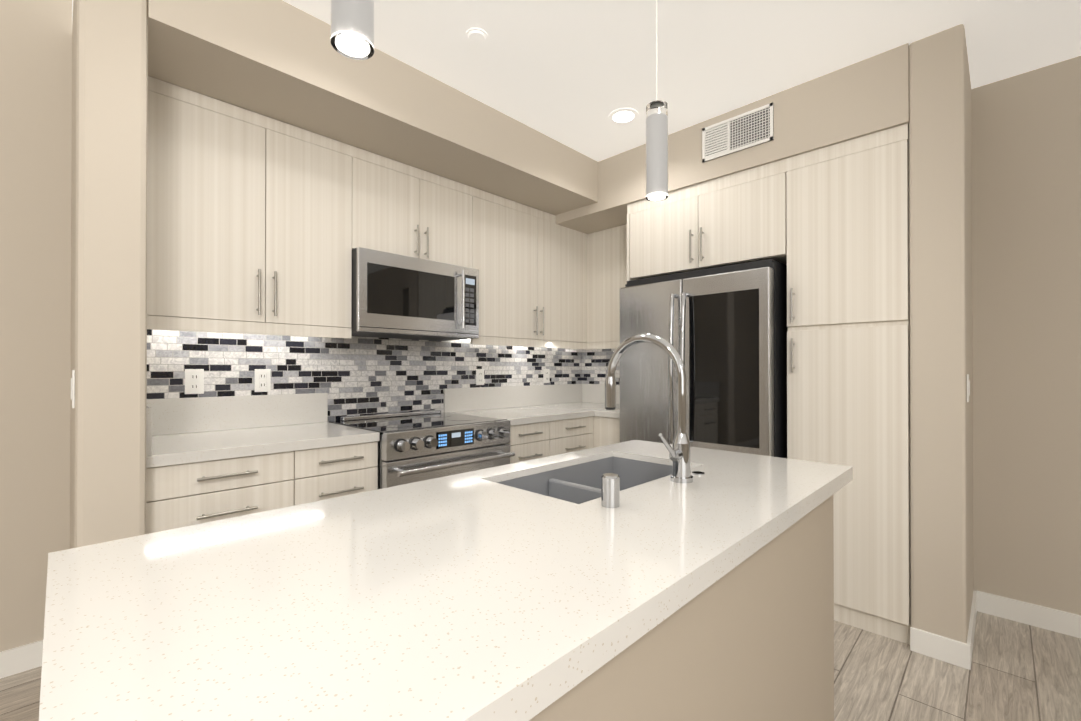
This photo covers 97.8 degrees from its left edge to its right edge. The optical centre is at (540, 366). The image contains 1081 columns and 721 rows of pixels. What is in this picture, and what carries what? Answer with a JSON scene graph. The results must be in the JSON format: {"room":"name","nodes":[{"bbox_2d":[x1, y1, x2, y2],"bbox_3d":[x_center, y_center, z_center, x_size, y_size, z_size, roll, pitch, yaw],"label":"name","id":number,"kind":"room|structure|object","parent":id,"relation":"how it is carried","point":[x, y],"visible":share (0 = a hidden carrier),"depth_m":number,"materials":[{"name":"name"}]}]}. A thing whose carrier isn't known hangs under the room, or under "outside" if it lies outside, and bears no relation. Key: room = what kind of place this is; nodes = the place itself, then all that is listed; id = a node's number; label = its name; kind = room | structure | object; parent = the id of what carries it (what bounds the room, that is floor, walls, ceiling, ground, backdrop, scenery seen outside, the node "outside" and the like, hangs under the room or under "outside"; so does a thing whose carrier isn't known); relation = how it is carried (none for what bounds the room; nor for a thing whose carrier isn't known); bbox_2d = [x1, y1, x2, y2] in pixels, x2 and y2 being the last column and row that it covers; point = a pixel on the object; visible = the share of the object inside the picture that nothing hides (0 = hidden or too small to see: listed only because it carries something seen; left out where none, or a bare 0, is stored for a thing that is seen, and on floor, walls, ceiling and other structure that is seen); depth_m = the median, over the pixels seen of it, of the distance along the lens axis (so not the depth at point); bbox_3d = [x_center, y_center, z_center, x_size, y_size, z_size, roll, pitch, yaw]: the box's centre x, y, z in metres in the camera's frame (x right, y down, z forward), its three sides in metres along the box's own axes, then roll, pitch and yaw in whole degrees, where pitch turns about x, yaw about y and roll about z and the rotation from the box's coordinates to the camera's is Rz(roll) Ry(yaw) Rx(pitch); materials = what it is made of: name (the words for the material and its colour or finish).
{"room":"kitchen","nodes":[
{"label":"kitchen","id":0,"kind":"room"},
{"bbox_2d":[0,0,71,651],"bbox_3d":[-3.226,-0.263,0.805,0.120,2.950,3.435,0,0,44],"label":"wall","id":1,"kind":"structure","parent":0,"point":[35,173],"depth_m":1.91,"materials":[{"name":"beige paint"}]},
{"bbox_2d":[0,640,42,678],"bbox_3d":[-3.167,1.162,0.762,0.015,0.100,3.405,0,0,44],"label":"baseboard","id":2,"kind":"structure","parent":1,"relation":"attached to","point":[19,659],"depth_m":1.88,"materials":[{"name":"white wood"}]},
{"bbox_2d":[70,22,72,499],"bbox_3d":[-0.765,-0.252,3.146,0.120,2.950,3.355,0,0,44],"label":"wall","id":3,"kind":"structure","parent":0,"point":[71,276],"depth_m":1.93,"materials":[{"name":"beige paint"}]},
{"bbox_2d":[147,76,270,331],"bbox_3d":[-1.501,-0.661,2.066,0.318,0.928,0.444,0,0,44],"label":"upper cabinet","id":4,"kind":"object","parent":3,"relation":"attached to","point":[257,223],"depth_m":1.96,"materials":[{"name":"laminate"}]},
{"bbox_2d":[251,118,354,335],"bbox_3d":[-1.207,-0.659,2.365,0.318,0.928,0.394,0,0,44],"label":"upper cabinet","id":5,"kind":"object","parent":3,"relation":"attached to","point":[313,174],"depth_m":2.25,"materials":[{"name":"laminate"}]},
{"bbox_2d":[146,385,581,436],"bbox_3d":[-0.690,0.227,3.102,0.020,0.161,3.065,0,0,44],"label":"backsplash","id":6,"kind":"structure","parent":3,"relation":"attached to","point":[251,410],"depth_m":2.43,"materials":[{"name":"white stone"}]},
{"bbox_2d":[355,147,474,268],"bbox_3d":[-0.804,-0.860,2.778,0.318,0.522,0.760,0,0,44],"label":"upper cabinet","id":7,"kind":"object","parent":3,"relation":"attached to","point":[403,209],"depth_m":2.64,"materials":[{"name":"laminate"}]},
{"bbox_2d":[351,247,478,340],"bbox_3d":[-0.762,-0.384,2.734,0.433,0.420,0.756,0,0,44],"label":"microwave","id":8,"kind":"object","parent":7,"relation":"attached to","point":[396,296],"visible":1,"depth_m":2.57,"materials":[{"name":"grey metal"}]},
{"bbox_2d":[462,188,586,347],"bbox_3d":[-0.132,-0.654,3.463,0.318,0.928,1.159,0,0,44],"label":"upper cabinet","id":9,"kind":"object","parent":3,"relation":"attached to","point":[532,268],"depth_m":3.28,"materials":[{"name":"laminate"}]},
{"bbox_2d":[582,385,619,404],"bbox_3d":[0.701,0.231,3.858,0.910,0.161,0.020,0,0,44],"label":"backsplash","id":10,"kind":"structure","parent":3,"relation":"attached to","point":[589,392],"depth_m":4.06,"materials":[{"name":"white stone"}]},
{"bbox_2d":[587,224,626,347],"bbox_3d":[0.695,-0.653,3.658,0.634,0.928,0.316,0,0,44],"label":"upper cabinet","id":11,"kind":"object","parent":3,"relation":"attached to","point":[607,248],"depth_m":3.63,"materials":[{"name":"laminate"}]},
{"bbox_2d":[70,0,147,548],"bbox_3d":[-1.581,-0.259,1.713,0.720,2.950,0.165,0,0,44],"label":"wall","id":12,"kind":"structure","parent":0,"point":[109,248],"depth_m":1.46,"materials":[{"name":"beige paint"}]},
{"bbox_2d":[71,370,74,407],"bbox_3d":[-1.424,0.068,1.435,0.070,0.115,0.008,0,0,44],"label":"light switch","id":13,"kind":"object","parent":12,"relation":"attached to","point":[73,388],"visible":1,"depth_m":1.41,"materials":[{"name":"white plastic"}]},
{"bbox_2d":[146,405,153,456],"bbox_3d":[-1.533,0.221,1.796,0.603,0.161,0.020,0,0,44],"label":"backsplash","id":14,"kind":"structure","parent":12,"relation":"attached to","point":[149,408],"depth_m":1.59,"materials":[{"name":"white stone"}]},
{"bbox_2d":[185,369,203,393],"bbox_3d":[-1.601,0.069,2.183,0.008,0.115,0.072,0,0,44],"label":"outlet","id":15,"kind":"object","parent":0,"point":[194,378],"depth_m":2.18,"materials":[{"name":"white plastic"}]},
{"bbox_2d":[255,369,270,391],"bbox_3d":[-1.404,0.070,2.384,0.008,0.115,0.072,0,0,44],"label":"outlet","id":16,"kind":"object","parent":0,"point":[262,376],"depth_m":2.38,"materials":[{"name":"white plastic"}]},
{"bbox_2d":[148,0,597,214],"bbox_3d":[-0.694,-1.262,2.623,0.720,0.275,2.370,0,0,44],"label":"soffit","id":17,"kind":"structure","parent":0,"point":[282,61],"depth_m":2.09,"materials":[{"name":"beige paint"}]},
{"bbox_2d":[476,369,483,384],"bbox_3d":[-0.431,0.074,3.377,0.008,0.115,0.072,0,0,44],"label":"outlet","id":18,"kind":"object","parent":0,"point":[479,372],"depth_m":3.37,"materials":[{"name":"white plastic"}]},
{"bbox_2d":[0,611,1080,720],"bbox_3d":[1.020,1.262,0.674,6.360,0.100,9.440,0,0,44],"label":"floor","id":19,"kind":"structure","parent":0,"point":[1018,671],"depth_m":1.82,"materials":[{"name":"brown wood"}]},
{"bbox_2d":[146,453,297,533],"bbox_3d":[-1.387,0.781,1.968,0.608,0.874,0.473,0,0,44],"label":"base cabinet","id":20,"kind":"object","parent":19,"relation":"on","point":[177,496],"depth_m":1.74,"materials":[{"name":"laminate"}]},
{"bbox_2d":[146,421,379,468],"bbox_3d":[-1.255,0.323,2.094,0.623,0.040,0.835,0,0,44],"label":"countertop","id":21,"kind":"structure","parent":20,"relation":"on","point":[215,444],"depth_m":1.95,"materials":[{"name":"white stone"}]},
{"bbox_2d":[298,441,377,504],"bbox_3d":[-1.095,0.782,2.266,0.608,0.874,0.362,0,0,44],"label":"base cabinet","id":22,"kind":"object","parent":19,"relation":"on","point":[323,474],"depth_m":2.04,"materials":[{"name":"laminate"}]},
{"bbox_2d":[329,410,514,488],"bbox_3d":[-0.643,0.750,2.613,0.723,0.940,0.756,0,0,44],"label":"range","id":23,"kind":"object","parent":19,"relation":"on","point":[415,446],"visible":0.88,"depth_m":2.40,"materials":[{"name":"silver metal"}]},
{"bbox_2d":[59,474,846,720],"bbox_3d":[0.056,0.776,1.088,0.759,0.874,1.604,0,0,44],"label":"kitchen island","id":24,"kind":"object","parent":19,"relation":"on","point":[679,578],"depth_m":0.81,"materials":[{"name":"beige paint"}]},
{"bbox_2d":[47,440,838,720],"bbox_3d":[0.066,0.318,1.094,0.735,0.040,1.680,0,0,44],"label":"island countertop","id":25,"kind":"structure","parent":24,"relation":"on","point":[434,599],"depth_m":0.64,"materials":[{"name":"white stone"}]},
{"bbox_2d":[511,458,666,497],"bbox_3d":[0.172,0.431,1.355,0.346,0.222,0.606,0,0,44],"label":"sink","id":26,"kind":"object","parent":25,"relation":"in","point":[592,477],"depth_m":1.55,"materials":[{"name":"grey metal"}]},
{"bbox_2d":[605,334,698,481],"bbox_3d":[0.264,0.104,1.283,0.274,0.391,0.140,0,0,44],"label":"faucet","id":27,"kind":"object","parent":25,"relation":"on","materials":[{"name":"silver metal"}]},
{"bbox_2d":[508,421,553,463],"bbox_3d":[-0.296,0.786,3.082,0.608,0.874,0.389,0,0,44],"label":"base cabinet","id":28,"kind":"object","parent":19,"relation":"on","point":[528,442],"depth_m":2.89,"materials":[{"name":"laminate"}]},
{"bbox_2d":[455,401,619,424],"bbox_3d":[0.085,0.329,3.462,0.623,0.040,1.464,0,0,44],"label":"countertop","id":29,"kind":"structure","parent":28,"relation":"on","point":[521,414],"depth_m":3.21,"materials":[{"name":"white stone"}]},
{"bbox_2d":[554,417,593,454],"bbox_3d":[-0.001,0.787,3.383,0.608,0.874,0.454,0,0,44],"label":"base cabinet","id":30,"kind":"object","parent":19,"relation":"on","point":[578,434],"depth_m":3.18,"materials":[{"name":"laminate"}]},
{"bbox_2d":[594,409,619,416],"bbox_3d":[0.708,0.329,3.434,0.307,0.040,0.632,0,0,44],"label":"countertop","id":31,"kind":"structure","parent":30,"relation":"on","point":[597,412],"depth_m":3.26,"materials":[{"name":"white stone"}]},
{"bbox_2d":[594,417,619,447],"bbox_3d":[0.701,0.787,3.450,0.342,0.874,0.617,0,0,44],"label":"base cabinet","id":32,"kind":"object","parent":19,"relation":"on","point":[606,429],"depth_m":3.26,"materials":[{"name":"laminate"}]},
{"bbox_2d":[620,259,787,457],"bbox_3d":[1.049,0.339,2.878,0.893,1.765,0.836,0,0,44],"label":"refrigerator","id":33,"kind":"object","parent":19,"relation":"on","point":[722,330],"visible":0.4,"depth_m":2.52,"materials":[{"name":"grey metal"}]},
{"bbox_2d":[783,123,910,644],"bbox_3d":[1.662,0.081,2.462,0.491,2.278,0.686,0,0,44],"label":"tall cabinet","id":34,"kind":"object","parent":19,"relation":"on","point":[828,226],"depth_m":2.18,"materials":[{"name":"laminate"}]},
{"bbox_2d":[543,369,549,382],"bbox_3d":[0.050,0.076,3.869,0.008,0.115,0.072,0,0,44],"label":"outlet","id":35,"kind":"object","parent":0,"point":[546,372],"depth_m":3.87,"materials":[{"name":"white plastic"}]},
{"bbox_2d":[72,0,1080,161],"bbox_3d":[2.264,-1.553,1.956,6.360,0.300,5.885,0,0,44],"label":"ceiling","id":36,"kind":"structure","parent":0,"point":[573,74],"depth_m":2.07,"materials":[{"name":"white paint"}]},
{"bbox_2d":[331,0,373,59],"bbox_3d":[-0.286,-0.948,0.722,0.120,0.920,0.120,0,0,44],"label":"pendant light","id":37,"kind":"object","parent":36,"relation":"hanging from","point":[352,29],"visible":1,"depth_m":0.70,"materials":[{"name":"white plastic"}]},
{"bbox_2d":[466,28,487,43],"bbox_3d":[-0.270,-1.396,1.998,0.092,0.012,0.092,0,0,44],"label":"sprinkler","id":38,"kind":"object","parent":36,"relation":"attached to","point":[476,35],"visible":1,"depth_m":1.99,"materials":[{"name":"white paint"}]},
{"bbox_2d":[609,108,637,123],"bbox_3d":[0.462,-1.396,2.632,0.164,0.007,0.164,0,0,44],"label":"recessed light","id":39,"kind":"object","parent":36,"relation":"in","point":[623,116],"visible":1,"depth_m":2.62,"materials":[{"name":"white paint"}]},
{"bbox_2d":[646,0,667,200],"bbox_3d":[0.334,-0.945,1.356,0.120,0.920,0.120,0,0,44],"label":"pendant light","id":40,"kind":"object","parent":36,"relation":"hanging from","point":[657,150],"visible":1,"depth_m":1.33,"materials":[{"name":"white plastic"}]},
{"bbox_2d":[627,160,782,280],"bbox_3d":[1.151,-0.812,2.967,0.936,0.488,0.686,0,0,44],"label":"upper cabinet","id":41,"kind":"object","parent":0,"relation":"attached to","point":[736,218],"depth_m":2.67,"materials":[{"name":"laminate"}]},
{"bbox_2d":[555,43,908,233],"bbox_3d":[0.980,-1.227,3.131,2.400,0.340,0.700,0,0,44],"label":"soffit","id":42,"kind":"structure","parent":0,"point":[867,96],"depth_m":2.38,"materials":[{"name":"beige paint"}]},
{"bbox_2d":[702,102,773,161],"bbox_3d":[1.060,-1.260,2.555,0.380,0.190,0.011,0,0,44],"label":"air vent grille","id":43,"kind":"object","parent":42,"relation":"attached to","point":[748,129],"visible":1,"depth_m":2.54,"materials":[{"name":"grey metal"}]},
{"bbox_2d":[909,24,973,642],"bbox_3d":[1.944,-0.091,2.267,0.180,2.620,0.820,0,0,44],"label":"wall","id":44,"kind":"structure","parent":0,"point":[941,343],"depth_m":1.98,"materials":[{"name":"beige paint"}]},
{"bbox_2d":[948,590,983,669],"bbox_3d":[1.938,1.168,2.139,0.042,0.100,0.662,0,0,44],"label":"baseboard","id":45,"kind":"structure","parent":44,"relation":"attached to","point":[959,653],"depth_m":1.93,"materials":[{"name":"white wood"}]},
{"bbox_2d":[967,374,969,401],"bbox_3d":[1.791,0.090,1.974,0.008,0.115,0.070,0,0,44],"label":"light switch","id":46,"kind":"object","parent":44,"relation":"attached to","point":[968,387],"visible":1,"depth_m":1.95,"materials":[{"name":"white plastic"}]},
{"bbox_2d":[972,56,1080,614],"bbox_3d":[2.350,-0.091,2.288,0.370,2.620,0.120,0,0,44],"label":"wall","id":47,"kind":"structure","parent":0,"point":[1026,215],"depth_m":2.24,"materials":[{"name":"beige paint"}]},
{"bbox_2d":[984,592,1080,637],"bbox_3d":[2.315,1.169,2.225,0.340,0.100,0.012,0,0,44],"label":"baseboard","id":48,"kind":"structure","parent":47,"relation":"attached to","point":[1051,619],"depth_m":2.22,"materials":[{"name":"white wood"}]}
]}

